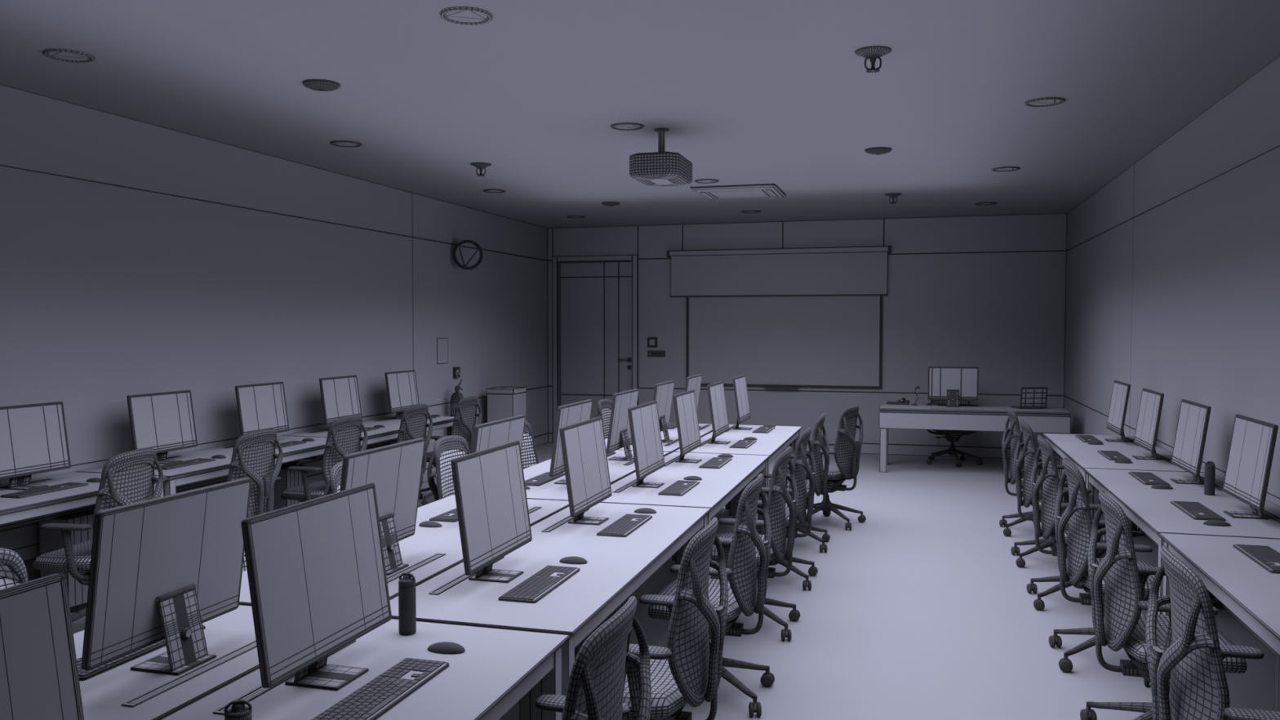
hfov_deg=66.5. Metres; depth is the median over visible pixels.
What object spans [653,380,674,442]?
computer monitor
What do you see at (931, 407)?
paper sheet
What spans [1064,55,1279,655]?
wall
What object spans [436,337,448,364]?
notice
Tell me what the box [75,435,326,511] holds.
computer desk
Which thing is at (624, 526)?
keyboard
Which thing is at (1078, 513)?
office chair
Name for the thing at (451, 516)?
keyboard
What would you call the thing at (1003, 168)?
recessed light
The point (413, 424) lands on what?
office chair
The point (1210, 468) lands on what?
water bottle
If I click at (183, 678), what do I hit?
flap
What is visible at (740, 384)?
computer monitor
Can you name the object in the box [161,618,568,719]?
computer desk
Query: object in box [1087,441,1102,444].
computer mouse
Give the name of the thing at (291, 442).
keyboard
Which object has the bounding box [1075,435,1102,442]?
keyboard
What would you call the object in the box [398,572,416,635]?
water bottle
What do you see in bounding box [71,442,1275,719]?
floor
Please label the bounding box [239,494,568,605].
computer desk
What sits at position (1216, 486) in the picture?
flap
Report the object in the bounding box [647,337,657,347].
thermostat
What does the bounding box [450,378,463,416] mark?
fire extinguisher
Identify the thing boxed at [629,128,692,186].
projector
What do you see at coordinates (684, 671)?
office chair
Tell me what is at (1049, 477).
office chair
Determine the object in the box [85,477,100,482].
computer mouse
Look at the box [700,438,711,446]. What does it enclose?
flap
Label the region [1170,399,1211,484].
computer monitor
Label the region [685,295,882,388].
whiteboard
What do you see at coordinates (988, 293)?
wall
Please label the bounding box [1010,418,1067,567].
office chair
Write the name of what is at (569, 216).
recessed light
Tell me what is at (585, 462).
computer monitor
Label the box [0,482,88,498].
keyboard
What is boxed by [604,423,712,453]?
computer desk
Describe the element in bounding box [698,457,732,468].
keyboard
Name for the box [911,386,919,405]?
desk lamp
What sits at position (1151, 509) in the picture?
computer desk
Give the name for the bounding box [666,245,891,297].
projector screen
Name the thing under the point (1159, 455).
flap
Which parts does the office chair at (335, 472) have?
frame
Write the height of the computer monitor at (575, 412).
0.453 m
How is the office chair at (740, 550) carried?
on the floor
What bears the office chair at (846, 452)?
on the floor
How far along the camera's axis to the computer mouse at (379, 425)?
8.46 m
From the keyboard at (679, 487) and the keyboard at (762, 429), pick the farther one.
the keyboard at (762, 429)
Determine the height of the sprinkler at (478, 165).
0.100 m
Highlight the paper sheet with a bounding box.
[930,407,983,409]
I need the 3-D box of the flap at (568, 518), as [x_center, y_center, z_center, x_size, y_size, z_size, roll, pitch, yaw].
[-0.334,0.729,4.452,0.034,0.004,0.540,1,2,16]
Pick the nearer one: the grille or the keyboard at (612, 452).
the keyboard at (612, 452)
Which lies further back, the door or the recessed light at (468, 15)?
the door
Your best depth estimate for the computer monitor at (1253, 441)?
4.50 m
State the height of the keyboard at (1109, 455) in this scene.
0.012 m
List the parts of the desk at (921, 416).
leg, leg, steel frame, panel, leg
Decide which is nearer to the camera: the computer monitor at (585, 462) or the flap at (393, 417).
the computer monitor at (585, 462)
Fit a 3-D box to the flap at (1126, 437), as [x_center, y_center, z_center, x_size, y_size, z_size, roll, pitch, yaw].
[3.763,0.621,7.453,0.034,0.004,0.540,1,2,16]
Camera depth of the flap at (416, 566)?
3.58 m
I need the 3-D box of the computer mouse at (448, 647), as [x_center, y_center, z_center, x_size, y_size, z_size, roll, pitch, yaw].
[-0.530,0.784,2.669,0.110,0.022,0.058,1,2,16]
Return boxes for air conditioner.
[690,183,786,199]
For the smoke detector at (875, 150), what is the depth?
7.38 m
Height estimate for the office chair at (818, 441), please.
0.987 m
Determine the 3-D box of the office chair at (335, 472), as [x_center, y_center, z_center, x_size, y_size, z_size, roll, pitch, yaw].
[-1.167,0.979,4.691,0.618,0.987,0.648,1,2,16]
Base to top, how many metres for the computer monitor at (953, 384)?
0.453 m
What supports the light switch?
attached to the wall at (988, 293)
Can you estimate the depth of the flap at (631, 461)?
6.26 m
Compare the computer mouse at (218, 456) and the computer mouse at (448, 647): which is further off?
the computer mouse at (218, 456)
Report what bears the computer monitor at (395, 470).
on the computer desk at (426, 542)
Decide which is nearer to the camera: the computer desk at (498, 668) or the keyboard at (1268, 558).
the computer desk at (498, 668)
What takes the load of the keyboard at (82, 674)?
on the computer desk at (103, 695)
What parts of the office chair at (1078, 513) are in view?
frame, backrest, armrest post, seat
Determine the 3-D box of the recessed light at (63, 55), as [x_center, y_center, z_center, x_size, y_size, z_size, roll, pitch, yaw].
[-2.835,-1.510,4.845,0.228,0.010,0.228,1,2,16]
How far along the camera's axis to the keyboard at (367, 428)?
8.28 m
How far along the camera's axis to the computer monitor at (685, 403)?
6.32 m
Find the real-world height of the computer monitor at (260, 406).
0.453 m
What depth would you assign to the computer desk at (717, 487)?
5.59 m
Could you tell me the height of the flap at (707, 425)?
0.004 m
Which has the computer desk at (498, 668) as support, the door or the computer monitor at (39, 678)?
the computer monitor at (39, 678)
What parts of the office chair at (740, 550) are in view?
seat, armrest post, armrest post, frame, backrest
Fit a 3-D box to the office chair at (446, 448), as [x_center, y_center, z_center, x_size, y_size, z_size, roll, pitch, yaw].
[-0.889,0.944,5.672,0.618,0.987,0.648,1,2,16]
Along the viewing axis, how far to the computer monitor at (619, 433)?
6.40 m
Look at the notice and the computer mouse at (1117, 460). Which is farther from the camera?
the notice
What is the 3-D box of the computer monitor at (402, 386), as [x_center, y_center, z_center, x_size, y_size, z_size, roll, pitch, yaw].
[-2.245,0.332,9.258,0.148,0.453,0.542,1,2,16]
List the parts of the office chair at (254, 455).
frame, backrest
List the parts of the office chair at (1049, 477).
backrest, frame, armrest post, seat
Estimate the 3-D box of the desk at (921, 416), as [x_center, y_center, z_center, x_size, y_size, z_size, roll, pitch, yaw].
[3.699,0.891,10.913,1.980,0.717,0.680,1,2,16]
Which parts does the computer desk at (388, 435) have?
modesty panel, steel frame, leg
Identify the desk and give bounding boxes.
[0,471,167,607]
[73,604,259,719]
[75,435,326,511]
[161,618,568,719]
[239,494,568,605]
[281,415,454,493]
[389,502,711,718]
[453,449,670,501]
[600,452,769,642]
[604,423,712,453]
[674,424,802,515]
[878,403,1071,473]
[1042,433,1204,532]
[1083,468,1279,614]
[1159,533,1279,711]
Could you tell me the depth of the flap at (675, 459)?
6.37 m
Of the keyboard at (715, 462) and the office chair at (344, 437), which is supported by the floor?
the office chair at (344, 437)
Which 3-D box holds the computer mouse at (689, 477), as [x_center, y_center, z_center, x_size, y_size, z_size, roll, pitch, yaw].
[0.304,0.678,5.616,0.110,0.022,0.058,1,2,16]
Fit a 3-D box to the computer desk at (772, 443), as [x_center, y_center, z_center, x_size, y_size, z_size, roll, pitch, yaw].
[0.831,0.989,7.719,0.680,0.750,1.950,1,2,16]
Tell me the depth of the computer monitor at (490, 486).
3.40 m
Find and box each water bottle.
[224,699,252,719]
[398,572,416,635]
[1204,461,1215,495]
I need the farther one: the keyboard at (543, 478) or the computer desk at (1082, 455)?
the computer desk at (1082, 455)
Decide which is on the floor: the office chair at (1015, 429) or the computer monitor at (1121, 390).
the office chair at (1015, 429)
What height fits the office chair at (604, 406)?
0.987 m
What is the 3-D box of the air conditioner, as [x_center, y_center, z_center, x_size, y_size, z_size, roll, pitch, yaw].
[0.994,-1.671,9.746,0.820,0.040,0.820,1,2,16]
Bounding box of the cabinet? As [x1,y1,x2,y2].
[486,386,526,422]
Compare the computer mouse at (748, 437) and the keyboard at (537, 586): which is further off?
the computer mouse at (748, 437)
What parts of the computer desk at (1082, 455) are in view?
leg, steel frame, leg, leg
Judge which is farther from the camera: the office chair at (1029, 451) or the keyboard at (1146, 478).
the office chair at (1029, 451)
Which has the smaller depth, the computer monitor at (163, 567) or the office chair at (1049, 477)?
the computer monitor at (163, 567)
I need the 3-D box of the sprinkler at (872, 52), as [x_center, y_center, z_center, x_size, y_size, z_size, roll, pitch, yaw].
[1.140,-1.462,4.772,0.176,0.100,0.176,0,2,8]
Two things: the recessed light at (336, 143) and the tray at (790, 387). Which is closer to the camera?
the recessed light at (336, 143)
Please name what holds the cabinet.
on the floor
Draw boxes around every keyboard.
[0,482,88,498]
[76,625,205,679]
[154,457,215,470]
[275,440,306,448]
[311,657,448,719]
[360,426,379,432]
[429,508,457,522]
[498,565,579,603]
[524,471,564,485]
[596,514,652,537]
[606,451,615,457]
[657,480,699,496]
[667,422,676,429]
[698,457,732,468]
[728,440,756,448]
[752,426,775,433]
[937,404,978,406]
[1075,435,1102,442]
[1097,450,1130,461]
[1128,471,1169,485]
[1170,501,1225,520]
[1232,544,1279,573]
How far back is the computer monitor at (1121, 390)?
7.42 m
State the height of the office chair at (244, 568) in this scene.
0.987 m
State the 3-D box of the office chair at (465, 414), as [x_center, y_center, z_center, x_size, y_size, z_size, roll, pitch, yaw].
[-1.806,0.822,9.068,0.618,0.987,0.648,1,2,16]
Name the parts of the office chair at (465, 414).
seat, frame, backrest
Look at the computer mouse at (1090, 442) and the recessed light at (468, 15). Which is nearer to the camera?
the recessed light at (468, 15)
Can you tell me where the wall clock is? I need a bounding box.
[453,240,483,269]
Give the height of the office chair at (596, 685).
0.987 m
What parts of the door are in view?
handle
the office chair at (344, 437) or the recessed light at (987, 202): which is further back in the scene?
the recessed light at (987, 202)
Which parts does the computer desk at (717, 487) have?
leg, steel frame, leg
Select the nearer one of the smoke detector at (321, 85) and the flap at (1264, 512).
the flap at (1264, 512)
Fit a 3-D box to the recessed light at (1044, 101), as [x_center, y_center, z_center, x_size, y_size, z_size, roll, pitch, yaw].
[2.428,-1.546,5.850,0.228,0.010,0.228,1,2,16]
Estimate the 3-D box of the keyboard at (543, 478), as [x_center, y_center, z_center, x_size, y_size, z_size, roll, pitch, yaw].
[-0.560,0.683,5.617,0.130,0.012,0.440,1,2,16]
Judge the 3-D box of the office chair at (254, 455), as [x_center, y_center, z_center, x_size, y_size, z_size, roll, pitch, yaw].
[-2.623,0.925,6.182,0.618,0.987,0.648,1,2,14]
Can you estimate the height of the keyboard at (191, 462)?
0.012 m
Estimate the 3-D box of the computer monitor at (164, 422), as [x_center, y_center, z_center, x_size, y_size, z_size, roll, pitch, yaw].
[-3.078,0.437,6.315,0.148,0.453,0.542,1,2,16]
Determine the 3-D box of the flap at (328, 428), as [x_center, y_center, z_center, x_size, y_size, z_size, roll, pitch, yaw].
[-2.646,0.590,8.309,0.034,0.004,0.540,1,2,16]
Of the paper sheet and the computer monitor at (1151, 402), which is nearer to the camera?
the computer monitor at (1151, 402)
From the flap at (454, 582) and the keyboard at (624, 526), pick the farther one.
the keyboard at (624, 526)
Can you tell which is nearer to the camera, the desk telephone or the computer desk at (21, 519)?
the computer desk at (21, 519)
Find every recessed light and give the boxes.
[42,48,95,62]
[330,140,362,146]
[439,6,493,25]
[483,189,506,192]
[566,215,585,217]
[610,122,644,130]
[694,178,719,183]
[741,209,760,213]
[975,201,996,205]
[991,166,1020,171]
[1024,97,1065,106]
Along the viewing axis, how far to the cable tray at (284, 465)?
6.77 m
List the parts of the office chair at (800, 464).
seat, frame, backrest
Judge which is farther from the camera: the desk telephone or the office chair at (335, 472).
the desk telephone
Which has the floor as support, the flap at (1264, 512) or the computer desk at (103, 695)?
the computer desk at (103, 695)
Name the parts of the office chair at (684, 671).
armrest post, seat, armrest post, frame, backrest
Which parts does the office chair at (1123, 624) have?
backrest, frame, armrest post, armrest post, seat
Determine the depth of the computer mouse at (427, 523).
4.30 m
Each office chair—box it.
[0,547,27,589]
[32,447,164,622]
[185,428,282,516]
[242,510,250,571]
[280,414,367,502]
[323,461,342,496]
[365,404,432,507]
[418,395,481,505]
[426,435,470,501]
[520,420,538,468]
[535,595,651,719]
[594,399,612,439]
[622,516,728,719]
[648,473,774,716]
[711,445,799,640]
[733,426,817,590]
[768,413,830,552]
[799,404,866,530]
[926,400,982,466]
[999,407,1068,536]
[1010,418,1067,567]
[1026,435,1106,617]
[1048,457,1155,686]
[1080,489,1246,719]
[1145,545,1279,719]
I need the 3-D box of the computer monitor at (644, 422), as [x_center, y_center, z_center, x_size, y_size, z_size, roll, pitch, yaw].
[0.046,0.470,5.401,0.148,0.453,0.542,1,2,16]
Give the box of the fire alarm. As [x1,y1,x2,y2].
[453,366,460,377]
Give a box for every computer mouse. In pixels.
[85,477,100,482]
[211,454,226,458]
[302,438,315,441]
[373,424,384,427]
[418,520,441,527]
[427,641,465,653]
[559,555,587,564]
[634,507,656,513]
[683,475,702,479]
[717,453,733,457]
[743,436,757,439]
[763,423,775,426]
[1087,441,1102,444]
[1114,459,1132,462]
[1151,484,1173,488]
[1203,520,1231,525]
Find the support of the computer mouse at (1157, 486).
on the computer desk at (1151, 509)
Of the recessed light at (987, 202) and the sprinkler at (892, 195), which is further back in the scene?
the recessed light at (987, 202)
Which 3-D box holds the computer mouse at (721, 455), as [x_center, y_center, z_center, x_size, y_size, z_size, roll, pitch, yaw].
[0.576,0.643,6.578,0.110,0.022,0.058,1,2,16]
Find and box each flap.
[0,478,53,488]
[121,640,257,707]
[166,455,181,458]
[213,640,355,715]
[309,428,328,432]
[375,417,395,421]
[386,553,445,582]
[428,556,504,595]
[528,506,542,514]
[541,508,589,532]
[613,476,645,493]
[622,459,634,465]
[663,438,678,445]
[664,454,679,466]
[699,424,711,430]
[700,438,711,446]
[1124,436,1138,445]
[1156,453,1173,464]
[1200,475,1222,490]
[1249,506,1279,523]
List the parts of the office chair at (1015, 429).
backrest, frame, seat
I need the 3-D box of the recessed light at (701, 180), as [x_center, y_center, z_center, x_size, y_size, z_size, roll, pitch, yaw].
[0.619,-1.661,9.062,0.228,0.010,0.228,1,2,16]
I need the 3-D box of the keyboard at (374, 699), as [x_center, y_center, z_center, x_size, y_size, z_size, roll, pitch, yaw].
[-0.618,0.800,2.356,0.130,0.012,0.440,1,2,16]
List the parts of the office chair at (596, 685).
frame, backrest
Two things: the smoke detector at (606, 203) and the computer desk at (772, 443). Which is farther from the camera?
the smoke detector at (606, 203)
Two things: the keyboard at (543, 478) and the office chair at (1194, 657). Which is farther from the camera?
the keyboard at (543, 478)
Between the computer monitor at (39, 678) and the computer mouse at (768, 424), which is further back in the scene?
the computer mouse at (768, 424)
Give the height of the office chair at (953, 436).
0.987 m
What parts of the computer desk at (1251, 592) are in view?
leg, steel frame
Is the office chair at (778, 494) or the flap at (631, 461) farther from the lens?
the flap at (631, 461)
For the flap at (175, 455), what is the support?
on the computer desk at (181, 479)
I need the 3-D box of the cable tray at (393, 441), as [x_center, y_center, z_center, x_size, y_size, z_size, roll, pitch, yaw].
[-2.490,0.733,8.717,0.170,0.090,1.640,1,2,16]
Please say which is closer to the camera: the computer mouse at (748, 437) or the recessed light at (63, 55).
the recessed light at (63, 55)
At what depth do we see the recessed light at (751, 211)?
11.52 m
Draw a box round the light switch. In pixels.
[647,350,665,356]
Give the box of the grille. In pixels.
[708,190,769,198]
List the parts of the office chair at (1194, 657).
backrest, frame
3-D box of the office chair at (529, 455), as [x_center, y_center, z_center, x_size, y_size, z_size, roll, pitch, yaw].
[-0.614,0.909,6.643,0.618,0.987,0.648,1,2,16]
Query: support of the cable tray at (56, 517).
on the computer desk at (21, 519)
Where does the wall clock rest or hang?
attached to the wall at (137, 257)
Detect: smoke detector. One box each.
[302,79,340,91]
[601,201,620,206]
[864,146,891,155]
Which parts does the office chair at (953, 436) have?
armrest post, seat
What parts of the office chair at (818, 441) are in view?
seat, frame, backrest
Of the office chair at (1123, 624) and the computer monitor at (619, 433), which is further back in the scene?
the computer monitor at (619, 433)
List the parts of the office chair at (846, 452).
armrest post, seat, frame, backrest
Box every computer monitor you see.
[0,401,71,490]
[0,573,84,719]
[81,477,251,675]
[126,390,197,464]
[235,382,289,444]
[240,482,391,690]
[319,375,362,424]
[339,437,425,575]
[384,369,419,419]
[450,440,532,582]
[471,414,525,453]
[549,399,592,484]
[559,416,612,524]
[606,388,639,461]
[627,400,665,488]
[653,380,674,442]
[673,389,702,462]
[684,373,702,427]
[706,381,730,444]
[732,374,752,430]
[928,366,978,407]
[1104,380,1130,442]
[1132,388,1164,460]
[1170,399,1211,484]
[1222,413,1278,519]
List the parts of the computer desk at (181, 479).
leg, leg, modesty panel, steel frame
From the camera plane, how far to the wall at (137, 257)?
7.17 m
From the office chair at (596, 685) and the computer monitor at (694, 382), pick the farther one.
the computer monitor at (694, 382)
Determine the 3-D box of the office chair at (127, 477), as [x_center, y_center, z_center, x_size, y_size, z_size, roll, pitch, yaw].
[-2.905,0.961,5.184,0.618,0.987,0.648,0,2,8]
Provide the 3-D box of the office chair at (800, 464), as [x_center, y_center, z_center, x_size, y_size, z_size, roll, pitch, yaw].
[0.816,0.922,6.271,0.618,0.987,0.648,1,2,16]
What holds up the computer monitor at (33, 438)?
on the computer desk at (21, 519)
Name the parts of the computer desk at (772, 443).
leg, leg, steel frame, leg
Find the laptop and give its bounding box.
[1011,386,1047,408]
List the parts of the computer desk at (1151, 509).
leg, steel frame, leg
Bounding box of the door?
[552,254,638,443]
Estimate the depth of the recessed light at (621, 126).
6.56 m
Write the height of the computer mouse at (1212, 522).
0.022 m
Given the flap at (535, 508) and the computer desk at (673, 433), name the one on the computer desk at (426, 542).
the flap at (535, 508)
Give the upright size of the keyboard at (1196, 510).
0.012 m
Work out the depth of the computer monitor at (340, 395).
8.23 m
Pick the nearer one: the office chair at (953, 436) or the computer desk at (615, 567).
the computer desk at (615, 567)
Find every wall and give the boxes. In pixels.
[0,84,547,581]
[547,213,1066,458]
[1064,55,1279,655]
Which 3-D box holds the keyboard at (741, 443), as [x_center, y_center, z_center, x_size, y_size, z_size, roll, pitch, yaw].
[0.768,0.624,7.256,0.130,0.012,0.440,1,2,16]
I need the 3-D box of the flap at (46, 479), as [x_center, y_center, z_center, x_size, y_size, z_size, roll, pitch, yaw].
[-3.477,0.696,5.371,0.034,0.004,0.540,1,2,16]
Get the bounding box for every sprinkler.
[470,162,491,176]
[854,45,891,73]
[884,192,902,204]
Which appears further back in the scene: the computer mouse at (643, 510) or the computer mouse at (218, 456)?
the computer mouse at (218, 456)
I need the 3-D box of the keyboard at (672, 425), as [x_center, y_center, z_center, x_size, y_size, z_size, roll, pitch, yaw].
[0.272,0.578,8.559,0.130,0.012,0.440,1,2,16]
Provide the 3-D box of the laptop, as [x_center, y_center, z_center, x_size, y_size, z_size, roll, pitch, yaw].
[4.322,0.414,10.830,0.300,0.241,0.238,0,2,-4]
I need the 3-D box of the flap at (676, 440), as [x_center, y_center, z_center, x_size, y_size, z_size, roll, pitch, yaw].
[0.264,0.622,7.435,0.034,0.004,0.540,1,2,16]
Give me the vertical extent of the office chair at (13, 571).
0.987 m
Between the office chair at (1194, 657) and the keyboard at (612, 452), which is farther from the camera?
the keyboard at (612, 452)
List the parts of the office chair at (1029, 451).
backrest, frame, seat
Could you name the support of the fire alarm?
attached to the wall at (137, 257)
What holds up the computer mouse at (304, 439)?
on the computer desk at (181, 479)
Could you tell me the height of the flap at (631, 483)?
0.004 m
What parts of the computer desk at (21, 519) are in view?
modesty panel, steel frame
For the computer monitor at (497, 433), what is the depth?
4.46 m
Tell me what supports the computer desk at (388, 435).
on the floor
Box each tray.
[0,505,92,529]
[176,459,298,490]
[305,438,397,459]
[763,386,798,388]
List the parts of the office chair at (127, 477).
seat, armrest post, frame, backrest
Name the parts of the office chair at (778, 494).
seat, armrest post, backrest, frame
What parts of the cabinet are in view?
rim lid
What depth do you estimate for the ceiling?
5.57 m
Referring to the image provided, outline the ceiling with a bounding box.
[0,0,1279,227]
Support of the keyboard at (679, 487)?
on the computer desk at (717, 487)
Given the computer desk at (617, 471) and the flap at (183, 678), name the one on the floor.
the computer desk at (617, 471)
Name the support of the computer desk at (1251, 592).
on the floor
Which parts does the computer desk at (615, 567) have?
leg, steel frame, leg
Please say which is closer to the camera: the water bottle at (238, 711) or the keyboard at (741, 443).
the water bottle at (238, 711)
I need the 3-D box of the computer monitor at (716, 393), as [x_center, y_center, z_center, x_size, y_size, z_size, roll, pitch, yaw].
[0.598,0.400,7.353,0.148,0.453,0.542,1,2,16]
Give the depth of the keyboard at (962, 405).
11.11 m
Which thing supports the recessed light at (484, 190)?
in the ceiling
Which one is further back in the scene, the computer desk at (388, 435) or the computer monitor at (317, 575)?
the computer desk at (388, 435)
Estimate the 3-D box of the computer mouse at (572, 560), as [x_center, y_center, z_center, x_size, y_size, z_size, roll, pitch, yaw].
[-0.250,0.748,3.659,0.110,0.022,0.058,1,2,16]
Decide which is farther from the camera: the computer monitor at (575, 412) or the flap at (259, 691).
the computer monitor at (575, 412)
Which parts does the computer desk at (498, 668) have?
steel frame, leg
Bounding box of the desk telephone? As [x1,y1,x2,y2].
[886,397,909,404]
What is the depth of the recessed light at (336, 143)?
7.19 m
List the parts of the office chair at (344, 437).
armrest post, seat, frame, backrest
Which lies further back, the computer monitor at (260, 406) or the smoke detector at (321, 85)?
the computer monitor at (260, 406)
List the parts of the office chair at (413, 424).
frame, backrest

